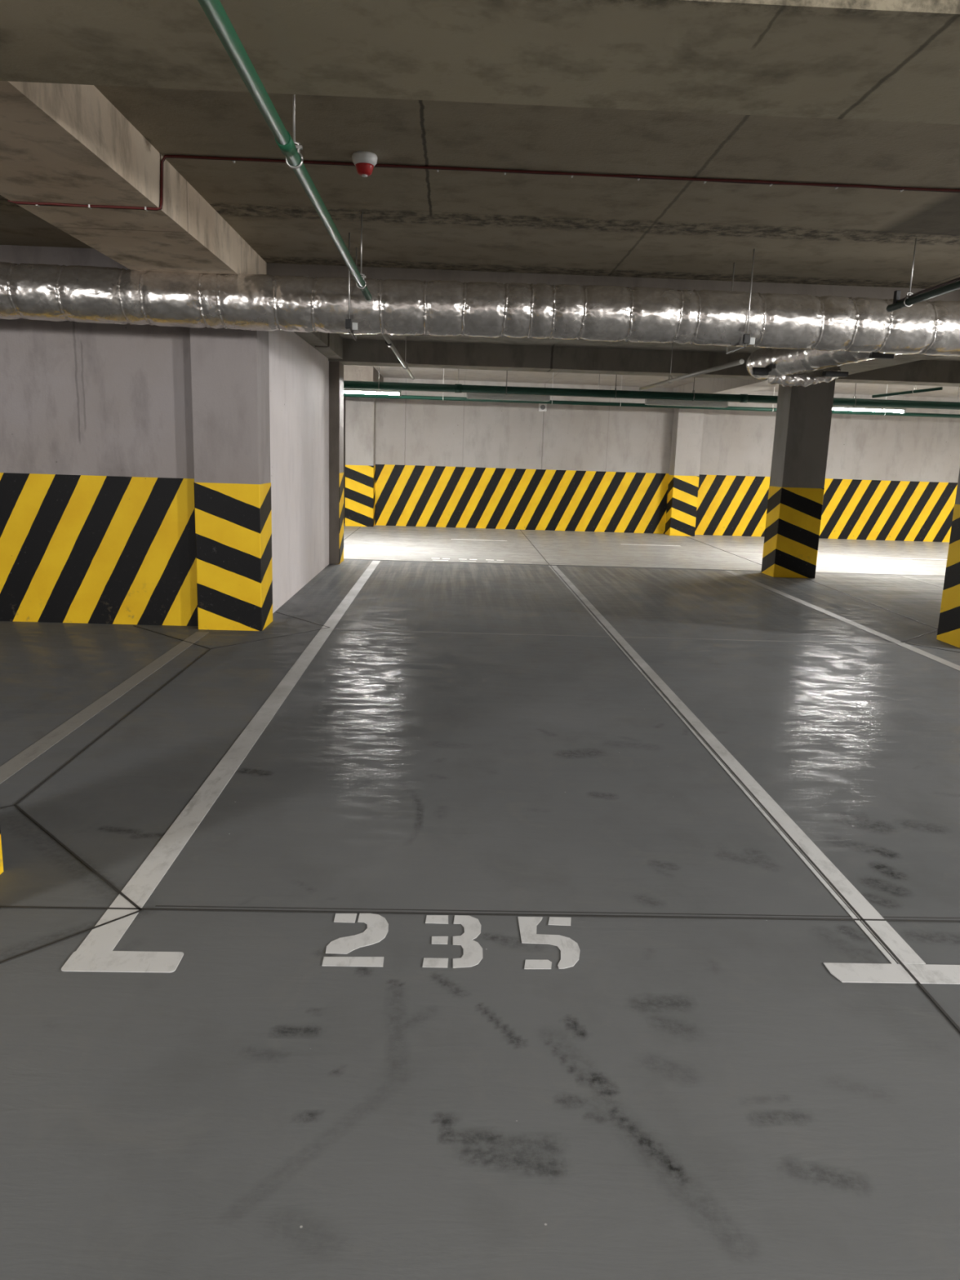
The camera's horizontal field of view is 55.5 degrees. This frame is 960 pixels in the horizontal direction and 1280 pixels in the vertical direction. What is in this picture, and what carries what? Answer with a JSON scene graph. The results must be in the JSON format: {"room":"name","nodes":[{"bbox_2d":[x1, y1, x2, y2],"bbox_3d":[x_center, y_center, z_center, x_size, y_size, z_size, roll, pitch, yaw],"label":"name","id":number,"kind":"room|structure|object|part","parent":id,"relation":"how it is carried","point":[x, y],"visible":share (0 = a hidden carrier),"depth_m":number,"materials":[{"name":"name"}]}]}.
{"room":"parking garage","nodes":[
{"label":"parking garage","id":0,"kind":"room"},
{"bbox_2d":[0,244,198,626],"bbox_3d":[-8.244,-1.765,7.422,11.950,3.000,0.283,1,11,-2],"label":"wall","id":1,"kind":"structure","parent":0,"point":[97,513],"depth_m":7.50,"materials":[{"name":"concrete"}]},
{"bbox_2d":[268,329,328,613],"bbox_3d":[-2.116,-1.922,9.940,0.360,2.700,4.360,1,11,-2],"label":"wall","id":2,"kind":"structure","parent":0,"point":[299,373],"depth_m":9.64,"materials":[{"name":"concrete"}]},
{"bbox_2d":[343,396,345,523],"bbox_3d":[-8.609,-4.113,18.997,11.900,3.000,0.250,1,11,-2],"label":"wall","id":3,"kind":"structure","parent":0,"point":[344,397],"depth_m":19.11,"materials":[{"name":"concrete"}]},
{"bbox_2d":[0,523,959,1279],"bbox_3d":[1.720,-0.071,8.203,32.000,0.003,32.000,1,11,-2],"label":"floor","id":4,"kind":"structure","parent":0,"point":[698,1095],"depth_m":2.98,"materials":[{"name":"concrete"}]},
{"bbox_2d":[0,830,3,874],"bbox_3d":[-1.915,-0.469,2.748,0.546,2.710,0.446,1,11,-2],"label":"pillar","id":5,"kind":"structure","parent":4,"relation":"on","point":[1,851],"depth_m":3.22,"materials":[{"name":"paint"}]},
{"bbox_2d":[0,631,208,783],"bbox_3d":[-2.220,0.423,5.125,0.105,0.002,4.920,1,11,-2],"label":"parking line","id":6,"kind":"object","parent":4,"relation":"on","point":[30,753],"visible":1,"depth_m":5.15,"materials":[{"name":"white paint"}]},
{"bbox_2d":[61,560,380,973],"bbox_3d":[-1.203,-0.078,7.773,0.328,0.002,10.470,1,11,-2],"label":"parking line","id":7,"kind":"object","parent":4,"relation":"on","point":[95,953],"visible":1,"depth_m":3.45,"materials":[{"name":"white paint"}]},
{"bbox_2d":[189,326,272,631],"bbox_3d":[-2.060,-1.462,7.618,0.531,2.720,0.481,1,11,-2],"label":"pillar","id":8,"kind":"structure","parent":4,"relation":"on","point":[230,367],"depth_m":7.43,"materials":[{"name":"concrete"}]},
{"bbox_2d":[328,360,343,564],"bbox_3d":[-2.117,-2.383,12.324,0.499,2.660,0.494,1,11,-2],"label":"pillar","id":9,"kind":"structure","parent":4,"relation":"on","point":[335,368],"depth_m":12.14,"materials":[{"name":"concrete"}]},
{"bbox_2d":[345,396,376,526],"bbox_3d":[-2.450,-3.696,18.726,0.576,2.680,0.506,1,11,-2],"label":"pillar","id":10,"kind":"structure","parent":4,"relation":"on","point":[360,412],"depth_m":18.50,"materials":[{"name":"concrete"}]},
{"bbox_2d":[321,913,580,968],"bbox_3d":[-0.082,0.946,2.878,0.786,0.002,0.321,1,11,-2],"label":"number","id":11,"kind":"object","parent":4,"relation":"on","point":[377,929],"visible":1,"depth_m":2.87,"materials":[{"name":"white paint"}]},
{"bbox_2d":[431,557,504,562],"bbox_3d":[-0.176,-1.167,13.334,1.070,0.002,0.300,1,11,-2],"label":"number","id":12,"kind":"object","parent":4,"relation":"on","point":[432,557],"visible":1,"depth_m":13.38,"materials":[{"name":"white paint"}]},
{"bbox_2d":[451,538,506,541],"bbox_3d":[-0.016,-1.817,16.576,1.020,0.002,0.100,1,11,-2],"label":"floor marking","id":13,"kind":"object","parent":4,"relation":"on","point":[451,539],"visible":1,"depth_m":16.57,"materials":[{"name":"white paint"}]},
{"bbox_2d":[531,562,571,564],"bbox_3d":[1.037,-1.111,13.249,0.570,0.002,0.100,1,11,-2],"label":"bar","id":14,"kind":"object","parent":4,"relation":"on","point":[531,562],"visible":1,"depth_m":13.25,"materials":[{"name":"white paint"}]},
{"bbox_2d":[620,543,679,546],"bbox_3d":[3.121,-1.737,16.684,1.100,0.002,0.100,1,11,-2],"label":"bar","id":15,"kind":"object","parent":4,"relation":"on","point":[620,544],"visible":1,"depth_m":16.68,"materials":[{"name":"white paint"}]},
{"bbox_2d":[664,408,704,536],"bbox_3d":[4.240,-3.546,18.953,0.526,2.720,0.506,1,11,-2],"label":"pillar","id":16,"kind":"structure","parent":4,"relation":"on","point":[687,424],"depth_m":18.75,"materials":[{"name":"concrete"}]},
{"bbox_2d":[549,565,959,984],"bbox_3d":[1.246,-0.015,7.853,0.670,0.002,10.479,1,11,-2],"label":"parking line","id":17,"kind":"object","parent":4,"relation":"on","point":[894,972],"visible":1,"depth_m":3.42,"materials":[{"name":"white paint"}]},
{"bbox_2d":[760,378,835,577],"bbox_3d":[4.341,-2.197,12.493,0.581,2.640,0.506,1,11,-2],"label":"pillar","id":18,"kind":"structure","parent":4,"relation":"on","point":[803,417],"depth_m":12.29,"materials":[{"name":"grey concrete"}]},
{"bbox_2d":[724,570,959,671],"bbox_3d":[3.697,0.039,7.977,0.100,0.002,10.400,1,11,-2],"label":"parking line","id":19,"kind":"object","parent":4,"relation":"on","point":[931,656],"visible":1,"depth_m":8.80,"materials":[{"name":"white paint"}]},
{"bbox_2d":[868,556,946,559],"bbox_3d":[7.750,-1.392,15.717,2.100,0.002,0.100,1,11,-2],"label":"bar","id":20,"kind":"object","parent":4,"relation":"on","point":[868,557],"visible":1,"depth_m":15.69,"materials":[{"name":"white paint"}]},
{"bbox_2d":[899,575,943,587],"bbox_3d":[6.225,0.104,8.064,0.100,0.002,10.400,1,11,-2],"label":"parking line","id":21,"kind":"object","parent":4,"relation":"on","point":[905,576],"visible":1,"depth_m":12.53,"materials":[{"name":"white paint"}]},
{"bbox_2d":[936,468,959,648],"bbox_3d":[4.481,-1.258,7.813,0.576,2.660,0.456,1,11,-2],"label":"pillar","id":22,"kind":"structure","parent":4,"relation":"on","point":[948,626],"depth_m":8.04,"materials":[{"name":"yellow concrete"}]},
{"bbox_2d":[0,84,959,289],"bbox_3d":[2.046,-1.566,-0.130,32.000,0.250,16.250,1,11,-2],"label":"ceiling","id":23,"kind":"structure","parent":0,"point":[424,219],"depth_m":5.19,"materials":[{"name":"concrete"}]},
{"bbox_2d":[0,80,266,275],"bbox_3d":[-2.073,-2.533,5.290,0.755,0.300,4.550,1,11,-2],"label":"beam","id":24,"kind":"structure","parent":23,"relation":"attached to","point":[60,143],"depth_m":4.55,"materials":[{"name":"concrete"}]},
{"bbox_2d":[197,0,371,300],"bbox_3d":[-0.625,-1.537,1.099,0.067,0.464,10.800,1,11,-2],"label":"pipe","id":25,"kind":"object","parent":23,"relation":"hanging from","point":[214,10],"visible":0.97,"depth_m":3.04,"materials":[{"name":"green metal"}]},
{"bbox_3d":[-0.691,-2.044,3.383,0.008,0.376,0.008,-3,13,-24],"label":"hanger rod","id":26,"kind":"part","parent":25,"relation":"part of","materials":[{"name":"metal"}]},
{"bbox_3d":[-0.764,-2.549,5.871,0.008,0.376,0.008,6,12,20],"label":"hanger rod","id":27,"kind":"part","parent":25,"relation":"part of","materials":[{"name":"metal"}]},
{"bbox_2d":[345,232,357,340],"bbox_3d":[-0.913,-2.566,6.671,0.084,0.668,0.498,1,11,-2],"label":"hanger","id":28,"kind":"object","parent":23,"relation":"hanging from","point":[349,325],"visible":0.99,"depth_m":6.48,"materials":[{"name":"metal"}]},
{"bbox_3d":[-0.924,-2.524,6.448,0.010,0.663,0.010,6,12,20],"label":"rod","id":29,"kind":"part","parent":28,"relation":"part of","materials":[{"name":"metal"}]},
{"bbox_3d":[-0.942,-2.248,6.754,0.014,0.010,0.440,1,11,-2],"label":"cross rail","id":30,"kind":"part","parent":28,"relation":"part of","materials":[{"name":"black metal"}]},
{"bbox_3d":[-0.938,-2.618,6.909,0.010,0.663,0.010,-3,13,-24],"label":"rod","id":31,"kind":"part","parent":28,"relation":"part of","materials":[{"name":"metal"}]},
{"bbox_2d":[0,262,959,356],"bbox_3d":[-0.190,-2.433,6.707,15.960,0.406,0.393,1,11,-2],"label":"ventilation duct","id":32,"kind":"object","parent":28,"relation":"hanging from","point":[31,291],"visible":0.97,"depth_m":6.57,"materials":[{"name":"metal"}]},
{"bbox_2d":[351,151,377,177],"bbox_3d":[-0.596,-2.449,4.712,0.132,0.103,0.132,1,11,-2],"label":"smoke detector","id":33,"kind":"object","parent":23,"relation":"attached to","point":[365,162],"visible":1,"depth_m":4.67,"materials":[{"name":"white plastic"}]},
{"bbox_2d":[0,0,959,124],"bbox_3d":[1.953,-1.894,2.817,32.000,0.320,0.780,1,11,-2],"label":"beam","id":34,"kind":"structure","parent":23,"relation":"attached to","point":[886,60],"depth_m":2.75,"materials":[{"name":"concrete"}]},
{"bbox_2d":[7,155,959,211],"bbox_3d":[1.891,-2.311,4.917,14.000,0.294,0.135,1,11,-2],"label":"cable","id":35,"kind":"object","parent":23,"relation":"attached to","point":[638,177],"visible":0.91,"depth_m":4.85,"materials":[{"name":"red plastic"}]},
{"bbox_2d":[266,262,959,302],"bbox_3d":[1.803,-2.893,7.898,32.000,0.380,0.480,1,11,-2],"label":"beam","id":36,"kind":"structure","parent":23,"relation":"attached to","point":[274,269],"depth_m":7.61,"materials":[{"name":"concrete"}]},
{"bbox_2d":[746,347,897,386],"bbox_3d":[3.069,-2.515,8.052,0.960,0.444,2.014,1,11,-2],"label":"duct","id":37,"kind":"object","parent":36,"relation":"hanging from","point":[782,366],"visible":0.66,"depth_m":8.42,"materials":[{"name":"metal"}]},
{"bbox_2d":[726,248,755,354],"bbox_3d":[1.950,-2.494,6.770,0.084,0.668,0.498,1,11,-2],"label":"hanger","id":38,"kind":"object","parent":23,"relation":"hanging from","point":[747,339],"visible":0.95,"depth_m":6.58,"materials":[{"name":"metal"}]},
{"bbox_3d":[1.925,-2.545,7.008,0.010,0.663,0.010,-3,13,-24],"label":"rod","id":39,"kind":"part","parent":38,"relation":"part of","materials":[{"name":"metal"}]},
{"bbox_3d":[1.921,-2.175,6.853,0.014,0.010,0.440,1,11,-2],"label":"cross rail","id":40,"kind":"part","parent":38,"relation":"part of","materials":[{"name":"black metal"}]},
{"bbox_3d":[1.938,-2.451,6.547,0.010,0.663,0.010,-3,13,-24],"label":"rod","id":41,"kind":"part","parent":38,"relation":"part of","materials":[{"name":"metal"}]},
{"bbox_2d":[886,238,959,311],"bbox_3d":[3.020,-1.441,1.134,0.067,0.434,10.620,1,11,-2],"label":"pipe","id":42,"kind":"object","parent":23,"relation":"hanging from","point":[911,299],"visible":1,"depth_m":5.95,"materials":[{"name":"metal"}]},
{"bbox_3d":[2.877,-2.485,6.062,0.008,0.346,0.008,-3,13,-24],"label":"hanger rod","id":43,"kind":"part","parent":42,"relation":"part of","materials":[{"name":"metal"}]},
{"bbox_2d":[337,333,959,360],"bbox_3d":[1.750,-3.563,9.919,32.000,0.330,4.250,1,11,-2],"label":"ceiling","id":44,"kind":"structure","parent":0,"point":[582,343],"depth_m":11.47,"materials":[{"name":"concrete"}]},
{"bbox_2d":[293,331,342,359],"bbox_3d":[-2.149,-3.395,9.864,0.875,0.285,3.800,1,11,-2],"label":"beam","id":45,"kind":"structure","parent":44,"relation":"attached to","point":[335,350],"depth_m":10.62,"materials":[{"name":"concrete"}]},
{"bbox_2d":[315,333,329,347],"bbox_3d":[-1.788,-3.446,10.340,0.170,0.252,0.039,-2,12,-20],"label":"conduit","id":46,"kind":"object","parent":45,"relation":"attached to","point":[328,333],"visible":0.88,"depth_m":10.36,"materials":[{"name":"metal"}]},
{"bbox_2d":[380,333,414,379],"bbox_3d":[-0.880,-3.264,9.964,0.063,0.441,6.230,2,11,-2],"label":"pipe","id":47,"kind":"object","parent":44,"relation":"hanging from","point":[388,340],"visible":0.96,"depth_m":9.65,"materials":[{"name":"grey metal"}]},
{"bbox_2d":[639,342,744,390],"bbox_3d":[2.260,-3.166,10.373,0.063,0.596,5.658,2,11,1],"label":"pipe","id":48,"kind":"object","parent":44,"relation":"hanging from","point":[740,362],"visible":0.99,"depth_m":9.46,"materials":[{"name":"metal"}]},
{"bbox_3d":[2.274,-3.345,10.821,0.008,0.421,0.008,-3,13,-24],"label":"hanger rod","id":49,"kind":"part","parent":48,"relation":"part of","materials":[{"name":"metal"}]},
{"bbox_2d":[797,353,939,374],"bbox_3d":[4.458,-3.227,10.093,0.600,0.285,3.800,1,11,-2],"label":"beam","id":50,"kind":"structure","parent":44,"relation":"attached to","point":[873,364],"depth_m":10.29,"materials":[{"name":"concrete"}]},
{"bbox_2d":[346,364,959,398],"bbox_3d":[1.582,-4.770,15.667,32.000,0.250,7.500,1,11,-2],"label":"ceiling","id":51,"kind":"structure","parent":0,"point":[385,371],"depth_m":17.42,"materials":[{"name":"concrete"}]},
{"bbox_2d":[343,364,383,392],"bbox_3d":[-3.706,-4.996,17.380,3.540,0.360,2.450,1,11,-2],"label":"beam","id":52,"kind":"structure","parent":51,"relation":"attached to","point":[353,373],"depth_m":16.23,"materials":[{"name":"concrete"}]},
{"bbox_2d":[328,338,959,386],"bbox_3d":[1.679,-3.746,12.101,32.000,0.380,0.500,1,11,-2],"label":"beam","id":53,"kind":"structure","parent":51,"relation":"attached to","point":[424,354],"depth_m":11.87,"materials":[{"name":"concrete"}]},
{"bbox_2d":[343,366,959,409],"bbox_3d":[5.137,-3.761,13.424,23.000,0.614,0.131,1,11,-2],"label":"pipe","id":54,"kind":"object","parent":51,"relation":"hanging from","point":[456,388],"visible":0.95,"depth_m":13.33,"materials":[{"name":"green metal"}]},
{"bbox_2d":[343,368,959,417],"bbox_3d":[5.061,-4.303,16.017,23.000,0.582,0.085,1,11,-2],"label":"pipe","id":55,"kind":"object","parent":51,"relation":"hanging from","point":[356,395],"visible":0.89,"depth_m":15.95,"materials":[{"name":"green metal"}]},
{"bbox_2d":[355,368,959,410],"bbox_3d":[5.119,-3.914,14.056,23.000,0.566,0.056,1,11,-2],"label":"rail","id":56,"kind":"object","parent":51,"relation":"hanging from","point":[458,369],"visible":0.19,"depth_m":13.99,"materials":[{"name":"metal"}]},
{"bbox_2d":[343,388,401,395],"bbox_3d":[-1.835,-3.774,13.880,1.270,0.078,0.110,1,11,-2],"label":"ceiling lamp","id":57,"kind":"object","parent":56,"relation":"attached to","point":[376,392],"visible":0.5,"depth_m":13.84,"materials":[{"name":"white plastic"}]},
{"bbox_2d":[466,392,550,401],"bbox_3d":[0.433,-3.713,13.959,1.270,0.083,0.110,1,11,-2],"label":"ceiling lamp","id":58,"kind":"object","parent":56,"relation":"attached to","point":[469,395],"visible":1,"depth_m":13.91,"materials":[{"name":"grey plastic"}]},
{"bbox_2d":[468,395,548,401],"bbox_3d":[0.432,-3.698,13.962,1.230,0.052,0.096,1,11,-2],"label":"diffuser","id":59,"kind":"object","parent":58,"relation":"attached to","point":[514,397],"depth_m":13.92,"materials":[{"name":"white plastic"}]},
{"bbox_2d":[644,399,728,407],"bbox_3d":[3.180,-3.644,14.054,1.270,0.083,0.110,1,11,-2],"label":"ceiling lamp","id":60,"kind":"object","parent":56,"relation":"attached to","point":[647,402],"visible":1,"depth_m":14.01,"materials":[{"name":"grey plastic"}]},
{"bbox_2d":[647,401,726,407],"bbox_3d":[3.180,-3.628,14.057,1.230,0.052,0.096,1,11,-2],"label":"diffuser","id":61,"kind":"object","parent":60,"relation":"attached to","point":[704,404],"depth_m":14.01,"materials":[{"name":"white plastic"}]},
{"bbox_2d":[832,405,906,413],"bbox_3d":[5.958,-3.575,14.149,1.270,0.078,0.110,1,11,-2],"label":"ceiling lamp","id":62,"kind":"object","parent":56,"relation":"attached to","point":[902,411],"visible":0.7,"depth_m":14.11,"materials":[{"name":"white plastic"}]},
{"bbox_2d":[672,377,778,394],"bbox_3d":[4.326,-4.405,15.643,0.500,0.320,6.550,1,11,-2],"label":"beam","id":63,"kind":"structure","parent":51,"relation":"attached to","point":[706,385],"depth_m":15.44,"materials":[{"name":"concrete"}]},
{"bbox_2d":[871,385,942,398],"bbox_3d":[6.079,-3.699,12.955,0.052,0.491,0.959,-9,16,-44],"label":"pipe","id":64,"kind":"object","parent":51,"relation":"hanging from","point":[913,391],"visible":0.99,"depth_m":12.94,"materials":[{"name":"metal"}]},
{"bbox_2d":[374,377,959,542],"bbox_3d":[7.341,-3.673,19.374,20.180,3.000,0.304,1,11,-2],"label":"wall","id":65,"kind":"structure","parent":0,"point":[439,463],"depth_m":19.12,"materials":[{"name":"concrete"}]},
{"bbox_2d":[538,403,546,411],"bbox_3d":[1.290,-4.788,18.772,0.160,0.160,0.092,1,11,-2],"label":"junction box","id":66,"kind":"object","parent":65,"relation":"attached to","point":[542,406],"depth_m":18.73,"materials":[{"name":"white plastic"}]}
]}

